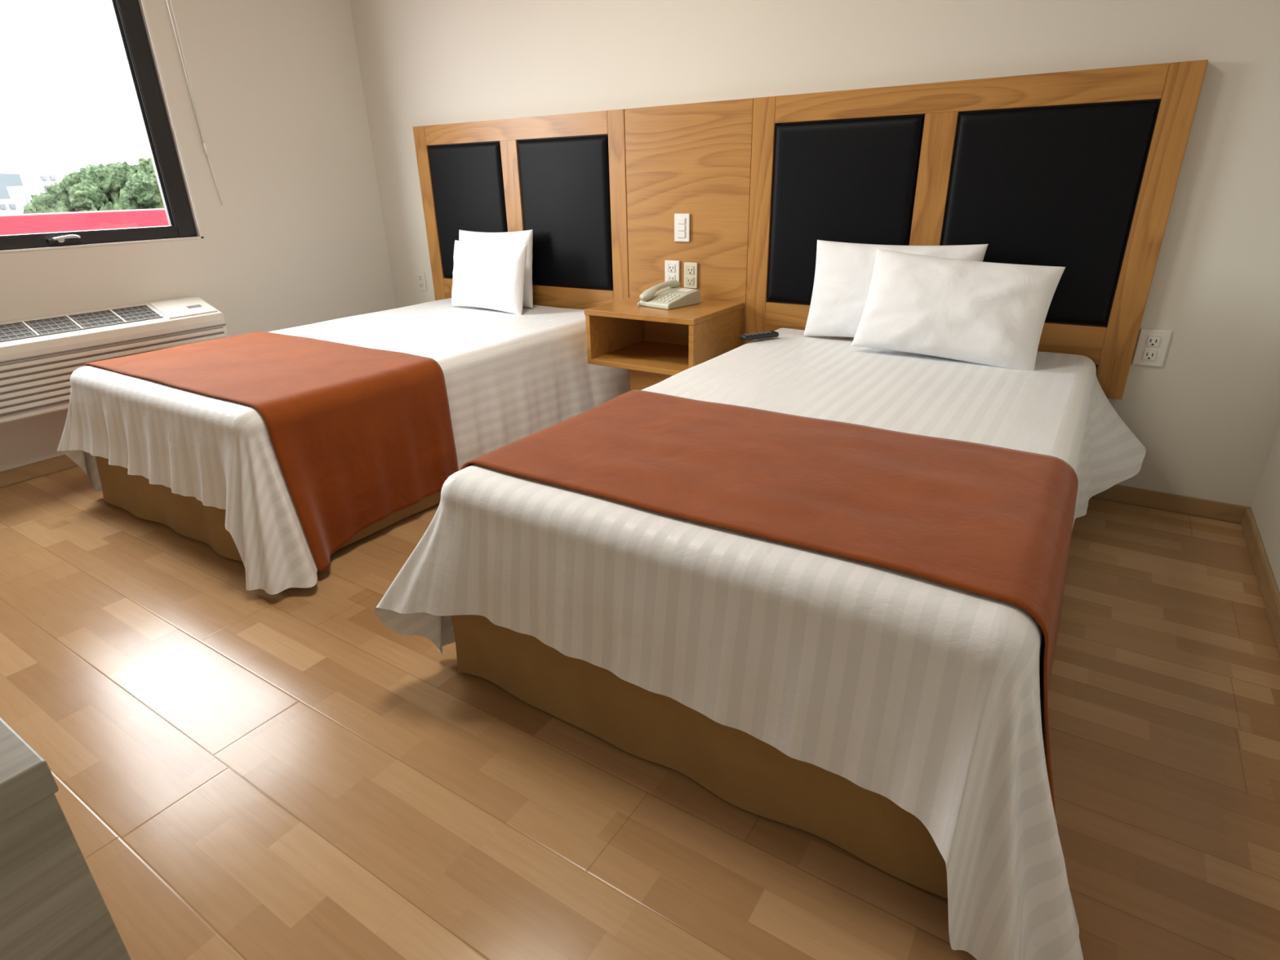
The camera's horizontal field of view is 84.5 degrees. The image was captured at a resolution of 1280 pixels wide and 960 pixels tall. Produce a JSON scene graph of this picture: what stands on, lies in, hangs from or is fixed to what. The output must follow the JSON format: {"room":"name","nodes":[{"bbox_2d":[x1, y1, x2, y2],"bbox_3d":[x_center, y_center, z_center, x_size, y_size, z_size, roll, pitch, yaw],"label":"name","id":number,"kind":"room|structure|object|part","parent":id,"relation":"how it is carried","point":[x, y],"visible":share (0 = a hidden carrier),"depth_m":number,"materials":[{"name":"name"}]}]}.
{"room":"hotel room","nodes":[
{"label":"hotel room","id":0,"kind":"room"},
{"bbox_2d":[0,0,396,471],"bbox_3d":[-2.745,-1.138,2.373,0.160,2.550,4.300,13,27,30],"label":"wall","id":1,"kind":"structure","parent":0,"point":[297,237],"depth_m":3.46,"materials":[{"name":"beige paint"}]},
{"bbox_2d":[0,454,78,488],"bbox_3d":[-2.651,0.026,2.809,0.014,0.062,4.285,13,27,30],"label":"baseboard","id":2,"kind":"structure","parent":1,"relation":"attached to","point":[33,470],"depth_m":2.96,"materials":[{"name":"brown wood"}]},
{"bbox_2d":[0,0,196,250],"bbox_3d":[-2.418,-1.617,2.664,0.055,1.390,1.068,13,27,30],"label":"frame","id":3,"kind":"object","parent":1,"relation":"attached to","point":[129,11],"visible":0.99,"depth_m":3.07,"materials":[{"name":"black metal"}]},
{"bbox_2d":[47,234,82,243],"bbox_3d":[-2.363,-0.994,2.901,0.044,0.028,0.120,13,27,30],"label":"handle","id":4,"kind":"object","parent":3,"relation":"attached to","point":[73,237],"depth_m":2.90,"materials":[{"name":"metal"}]},
{"bbox_2d":[57,238,64,243],"bbox_3d":[-2.378,-0.985,2.890,0.027,0.026,0.022,13,27,30],"label":"latch pivot","id":5,"kind":"object","parent":4,"relation":"attached to","point":[60,241],"visible":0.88,"depth_m":2.88,"materials":[{"name":"metal"}]},
{"bbox_3d":[-2.354,-0.998,2.896,0.023,0.018,0.108,6,24,17],"label":"latch handle","id":6,"kind":"part","parent":4,"relation":"part of","materials":[{"name":"metal"}]},
{"bbox_2d":[0,0,203,253],"bbox_3d":[-2.408,-1.616,2.659,0.079,1.408,1.090,13,27,30],"label":"trim","id":7,"kind":"structure","parent":1,"relation":"attached to","point":[141,2],"depth_m":3.11,"materials":[{"name":"white paint"}]},
{"bbox_2d":[0,295,229,424],"bbox_3d":[-2.301,-0.522,2.971,0.222,0.350,1.065,13,27,30],"label":"air conditioner","id":8,"kind":"object","parent":1,"relation":"attached to","point":[39,356],"visible":0.63,"depth_m":2.85,"materials":[{"name":"beige plastic"}]},
{"bbox_2d":[0,304,163,342],"bbox_3d":[-2.363,-0.621,2.832,0.123,0.046,0.770,13,27,30],"label":"grille","id":9,"kind":"object","parent":8,"relation":"attached to","point":[20,331],"depth_m":2.90,"materials":[{"name":"grey plastic"}]},
{"bbox_3d":[-2.084,-0.789,3.218,0.154,0.060,0.210,13,27,30],"label":"control lid","id":10,"kind":"part","parent":8,"relation":"part of","materials":[{"name":"beige plastic"}]},
{"bbox_2d":[109,0,173,226],"bbox_3d":[-2.418,-1.617,2.664,0.025,1.286,0.922,13,27,30],"label":"bead","id":11,"kind":"object","parent":1,"relation":"attached to","point":[114,9],"visible":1,"depth_m":3.06,"materials":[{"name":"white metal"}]},
{"bbox_2d":[166,0,222,204],"bbox_3d":[-2.331,-1.741,2.587,0.080,1.405,1.268,13,27,30],"label":"cord","id":12,"kind":"object","parent":1,"relation":"attached to","point":[189,83],"visible":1,"depth_m":3.14,"materials":[{"name":"white plastic"}]},
{"bbox_3d":[-2.016,-2.032,3.007,0.005,1.130,0.057,-2,23,-1],"label":"cord","id":13,"kind":"part","parent":12,"relation":"part of","materials":[{"name":"white plastic"}]},
{"bbox_3d":[-2.013,-2.041,3.029,0.006,1.130,0.017,-14,26,-27],"label":"cord","id":14,"kind":"part","parent":12,"relation":"part of","materials":[{"name":"white plastic"}]},
{"bbox_3d":[-1.997,-1.413,3.307,0.005,0.225,0.020,17,29,37],"label":"cord","id":15,"kind":"part","parent":12,"relation":"part of","materials":[{"name":"white plastic"}]},
{"bbox_2d":[0,466,1279,959],"bbox_3d":[-0.893,0.509,1.790,4.427,0.100,4.540,13,27,30],"label":"floor","id":16,"kind":"structure","parent":0,"point":[239,773],"depth_m":1.41,"materials":[{"name":"laminate"}]},
{"bbox_2d":[0,716,131,959],"bbox_3d":[-1.070,0.518,0.730,1.167,0.720,0.572,13,27,30],"label":"desk","id":17,"kind":"object","parent":16,"relation":"on","point":[52,906],"visible":1,"depth_m":0.53,"materials":[{"name":"grey laminate"}]},
{"bbox_3d":[-0.595,0.642,0.450,0.033,0.690,0.565,13,27,30],"label":"panel","id":18,"kind":"part","parent":17,"relation":"part of","materials":[{"name":"grey laminate"}]},
{"bbox_2d":[57,297,630,595],"bbox_3d":[-1.065,-0.335,2.970,1.418,0.537,1.952,13,27,30],"label":"bed","id":19,"kind":"object","parent":16,"relation":"on","point":[279,451],"visible":0.94,"depth_m":2.40,"materials":[{"name":"white fabric"}]},
{"bbox_2d":[451,240,526,315],"bbox_3d":[-0.746,-0.995,3.452,0.498,0.326,0.149,13,27,30],"label":"pillow","id":20,"kind":"object","parent":19,"relation":"on","point":[491,277],"visible":1,"depth_m":3.38,"materials":[{"name":"white fabric"}]},
{"bbox_2d":[458,229,533,307],"bbox_3d":[-0.737,-1.077,3.583,0.506,0.375,0.129,13,27,30],"label":"pillow","id":21,"kind":"object","parent":19,"relation":"on","point":[526,237],"visible":0.36,"depth_m":3.47,"materials":[{"name":"white fabric"}]},
{"bbox_2d":[584,295,743,391],"bbox_3d":[0.112,-0.457,3.103,0.525,0.610,0.443,13,27,30],"label":"nightstand","id":22,"kind":"object","parent":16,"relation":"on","point":[656,344],"visible":0.59,"depth_m":2.98,"materials":[{"name":"brown wood"}]},
{"bbox_2d":[587,340,688,375],"bbox_3d":[0.111,-0.535,3.071,0.519,0.022,0.440,13,27,30],"label":"shelf","id":23,"kind":"object","parent":22,"relation":"attached to","point":[661,357],"depth_m":3.03,"materials":[{"name":"brown wood"}]},
{"bbox_3d":[0.224,-0.703,3.194,0.485,0.186,0.015,13,27,30],"label":"panel","id":24,"kind":"part","parent":22,"relation":"part of","materials":[{"name":"brown wood"}]},
{"bbox_2d":[636,280,700,309],"bbox_3d":[0.113,-0.791,2.990,0.196,0.090,0.235,20,31,41],"label":"telephone","id":25,"kind":"object","parent":22,"relation":"on","point":[673,296],"visible":1,"depth_m":2.96,"materials":[{"name":"plastic"}]},
{"bbox_2d":[374,328,1146,959],"bbox_3d":[0.550,0.054,1.971,1.470,0.537,2.040,13,27,30],"label":"bed","id":26,"kind":"object","parent":16,"relation":"on","point":[816,583],"visible":0.99,"depth_m":1.30,"materials":[{"name":"white fabric"}]},
{"bbox_2d":[739,330,778,341],"bbox_3d":[0.461,-0.558,2.719,0.156,0.020,0.044,-11,25,-23],"label":"remote control","id":27,"kind":"object","parent":26,"relation":"on","point":[763,335],"visible":1,"depth_m":2.70,"materials":[{"name":"black plastic"}]},
{"bbox_2d":[803,240,988,337],"bbox_3d":[0.913,-0.684,2.580,0.600,0.352,0.162,13,27,30],"label":"pillow","id":28,"kind":"object","parent":26,"relation":"on","point":[843,273],"visible":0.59,"depth_m":2.61,"materials":[{"name":"white fabric"}]},
{"bbox_2d":[851,248,1065,370],"bbox_3d":[1.036,-0.569,2.345,0.603,0.357,0.205,13,27,30],"label":"pillow","id":29,"kind":"object","parent":26,"relation":"on","point":[988,313],"visible":0.97,"depth_m":2.28,"materials":[{"name":"white fabric"}]},
{"bbox_2d":[349,0,1279,507],"bbox_3d":[0.279,-1.459,2.970,4.427,2.550,0.120,13,27,30],"label":"wall","id":30,"kind":"structure","parent":0,"point":[1206,420],"depth_m":2.40,"materials":[{"name":"beige paint"}]},
{"bbox_2d":[416,271,426,290],"bbox_3d":[-1.277,-1.161,4.116,0.065,0.105,0.011,13,27,30],"label":"power outlet","id":31,"kind":"object","parent":30,"relation":"attached to","point":[420,275],"visible":1,"depth_m":4.11,"materials":[{"name":"beige paint"}]},
{"bbox_2d":[417,274,422,279],"bbox_3d":[-1.280,-1.181,4.104,0.036,0.034,0.004,13,27,30],"label":"socket","id":32,"kind":"object","parent":31,"relation":"attached to","point":[420,276],"depth_m":4.10,"materials":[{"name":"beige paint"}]},
{"bbox_2d":[418,282,423,288],"bbox_3d":[-1.278,-1.139,4.122,0.036,0.034,0.004,13,27,30],"label":"socket","id":33,"kind":"object","parent":31,"relation":"attached to","point":[420,284],"depth_m":4.12,"materials":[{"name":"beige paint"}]},
{"bbox_2d":[413,59,1208,399],"bbox_3d":[0.229,-1.069,3.060,3.351,1.004,0.060,13,27,30],"label":"headboard","id":34,"kind":"object","parent":30,"relation":"attached to","point":[1078,171],"visible":0.77,"depth_m":2.64,"materials":[{"name":"brown wood"}]},
{"bbox_3d":[-0.896,-1.391,3.691,0.510,0.665,0.028,13,27,30],"label":"padded panel","id":35,"kind":"part","parent":34,"relation":"part of","materials":[{"name":"black leather"}]},
{"bbox_3d":[-0.363,-1.266,3.370,0.530,0.665,0.028,13,27,30],"label":"padded panel","id":36,"kind":"part","parent":34,"relation":"part of","materials":[{"name":"black leather"}]},
{"bbox_2d":[664,260,679,282],"bbox_3d":[0.144,-0.926,3.156,0.075,0.110,0.011,13,27,30],"label":"power outlet","id":37,"kind":"object","parent":34,"relation":"attached to","point":[672,268],"visible":0.74,"depth_m":3.15,"materials":[{"name":"white plastic"}]},
{"bbox_2d":[667,263,675,271],"bbox_3d":[0.141,-0.947,3.145,0.036,0.034,0.004,13,27,30],"label":"socket","id":38,"kind":"object","parent":37,"relation":"attached to","point":[671,267],"depth_m":3.14,"materials":[{"name":"white plastic"}]},
{"bbox_2d":[667,274,675,280],"bbox_3d":[0.142,-0.904,3.163,0.036,0.034,0.004,13,27,30],"label":"socket","id":39,"kind":"object","parent":37,"relation":"attached to","point":[670,277],"depth_m":3.16,"materials":[{"name":"white plastic"}]},
{"bbox_2d":[674,213,689,241],"bbox_3d":[0.181,-1.094,3.055,0.075,0.115,0.013,13,27,30],"label":"light switch","id":40,"kind":"object","parent":34,"relation":"attached to","point":[682,221],"visible":1,"depth_m":3.05,"materials":[{"name":"white plastic"}]},
{"bbox_3d":[0.206,-1.078,3.083,0.600,1.004,0.042,13,27,30],"label":"panel","id":41,"kind":"part","parent":34,"relation":"part of","materials":[{"name":"brown wood"}]},
{"bbox_2d":[684,262,697,288],"bbox_3d":[0.224,-0.903,3.110,0.066,0.110,0.011,13,27,30],"label":"power outlet","id":42,"kind":"object","parent":34,"relation":"attached to","point":[691,269],"visible":1,"depth_m":3.11,"materials":[{"name":"beige plastic"}]},
{"bbox_2d":[686,266,693,274],"bbox_3d":[0.221,-0.923,3.099,0.036,0.034,0.004,13,27,30],"label":"socket","id":43,"kind":"object","parent":42,"relation":"attached to","point":[690,269],"depth_m":3.10,"materials":[{"name":"beige plastic"}]},
{"bbox_2d":[686,276,693,284],"bbox_3d":[0.222,-0.881,3.117,0.036,0.034,0.004,13,27,30],"label":"socket","id":44,"kind":"object","parent":42,"relation":"attached to","point":[690,280],"depth_m":3.11,"materials":[{"name":"beige plastic"}]},
{"bbox_3d":[0.755,-1.004,2.696,0.544,0.665,0.028,13,27,30],"label":"padded panel","id":45,"kind":"part","parent":34,"relation":"part of","materials":[{"name":"black leather"}]},
{"bbox_3d":[1.313,-0.874,2.359,0.553,0.665,0.028,13,27,30],"label":"padded panel","id":46,"kind":"part","parent":34,"relation":"part of","materials":[{"name":"black leather"}]},
{"bbox_2d":[1132,328,1172,367],"bbox_3d":[1.695,-0.438,2.335,0.085,0.120,0.011,13,27,30],"label":"power outlet","id":47,"kind":"object","parent":30,"relation":"attached to","point":[1152,345],"visible":1,"depth_m":2.33,"materials":[{"name":"white plastic"}]},
{"bbox_2d":[1142,349,1157,360],"bbox_3d":[1.694,-0.415,2.341,0.036,0.034,0.004,13,27,30],"label":"socket","id":48,"kind":"object","parent":47,"relation":"attached to","point":[1147,354],"depth_m":2.34,"materials":[{"name":"white plastic"}]},
{"bbox_2d":[1146,335,1160,346],"bbox_3d":[1.693,-0.458,2.324,0.036,0.034,0.004,13,27,30],"label":"socket","id":49,"kind":"object","parent":47,"relation":"attached to","point":[1151,340],"depth_m":2.32,"materials":[{"name":"white plastic"}]},
{"bbox_2d":[1092,484,1251,524],"bbox_3d":[0.268,-0.292,3.405,4.187,0.062,0.014,13,27,30],"label":"baseboard","id":50,"kind":"structure","parent":30,"relation":"attached to","point":[1212,509],"depth_m":2.44,"materials":[{"name":"brown wood"}]},
{"bbox_2d":[1251,426,1279,592],"bbox_3d":[0.888,-0.287,0.181,0.120,2.550,4.300,13,27,30],"label":"wall","id":51,"kind":"structure","parent":0,"point":[1265,507],"depth_m":2.14,"materials":[{"name":"beige paint"}]},
{"bbox_2d":[1240,507,1279,656],"bbox_3d":[0.853,0.847,0.696,0.014,0.062,4.285,13,27,30],"label":"baseboard","id":52,"kind":"structure","parent":51,"relation":"attached to","point":[1267,583],"depth_m":1.99,"materials":[{"name":"brown wood"}]},
{"label":"outside","id":53,"kind":"structure","parent":0,"visible":0},
{"bbox_2d":[0,157,168,235],"bbox_3d":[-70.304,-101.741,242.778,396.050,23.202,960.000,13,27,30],"label":"city view","id":54,"kind":"object","parent":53,"point":[117,195],"visible":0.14,"depth_m":48.07,"materials":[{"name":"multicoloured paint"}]},
{"bbox_3d":[-41.883,-19.047,50.295,3.219,2.828,3.208,13,27,30],"label":"tree crown","id":55,"kind":"part","parent":54,"relation":"part of","materials":[{"name":"green plant"}]},
{"bbox_3d":[-41.219,-20.298,50.365,2.092,1.996,2.105,13,27,30],"label":"tree crown","id":56,"kind":"part","parent":54,"relation":"part of","materials":[{"name":"green plant"}]},
{"bbox_3d":[-39.594,-20.945,50.050,2.362,1.935,2.083,13,27,30],"label":"tree crown","id":57,"kind":"part","parent":54,"relation":"part of","materials":[{"name":"green plant"}]},
{"bbox_3d":[-37.708,-19.266,48.120,2.194,2.078,2.105,13,27,30],"label":"tree crown","id":58,"kind":"part","parent":54,"relation":"part of","materials":[{"name":"green plant"}]},
{"bbox_3d":[-37.748,-20.901,49.755,3.163,2.742,2.756,4,24,12],"label":"tree crown","id":59,"kind":"part","parent":54,"relation":"part of","materials":[{"name":"green plant"}]},
{"bbox_3d":[-37.324,-21.436,50.809,3.293,2.824,2.842,13,27,30],"label":"tree crown","id":60,"kind":"part","parent":54,"relation":"part of","materials":[{"name":"green plant"}]},
{"bbox_3d":[-33.868,-19.900,48.283,2.875,2.324,2.458,13,27,30],"label":"tree crown","id":61,"kind":"part","parent":54,"relation":"part of","materials":[{"name":"green plant"}]},
{"bbox_3d":[-34.674,-22.044,50.656,2.849,2.278,2.692,13,27,30],"label":"tree crown","id":62,"kind":"part","parent":54,"relation":"part of","materials":[{"name":"green plant"}]},
{"bbox_3d":[-33.633,-21.524,50.618,3.458,3.178,3.285,13,27,30],"label":"tree crown","id":63,"kind":"part","parent":54,"relation":"part of","materials":[{"name":"green plant"}]}
]}

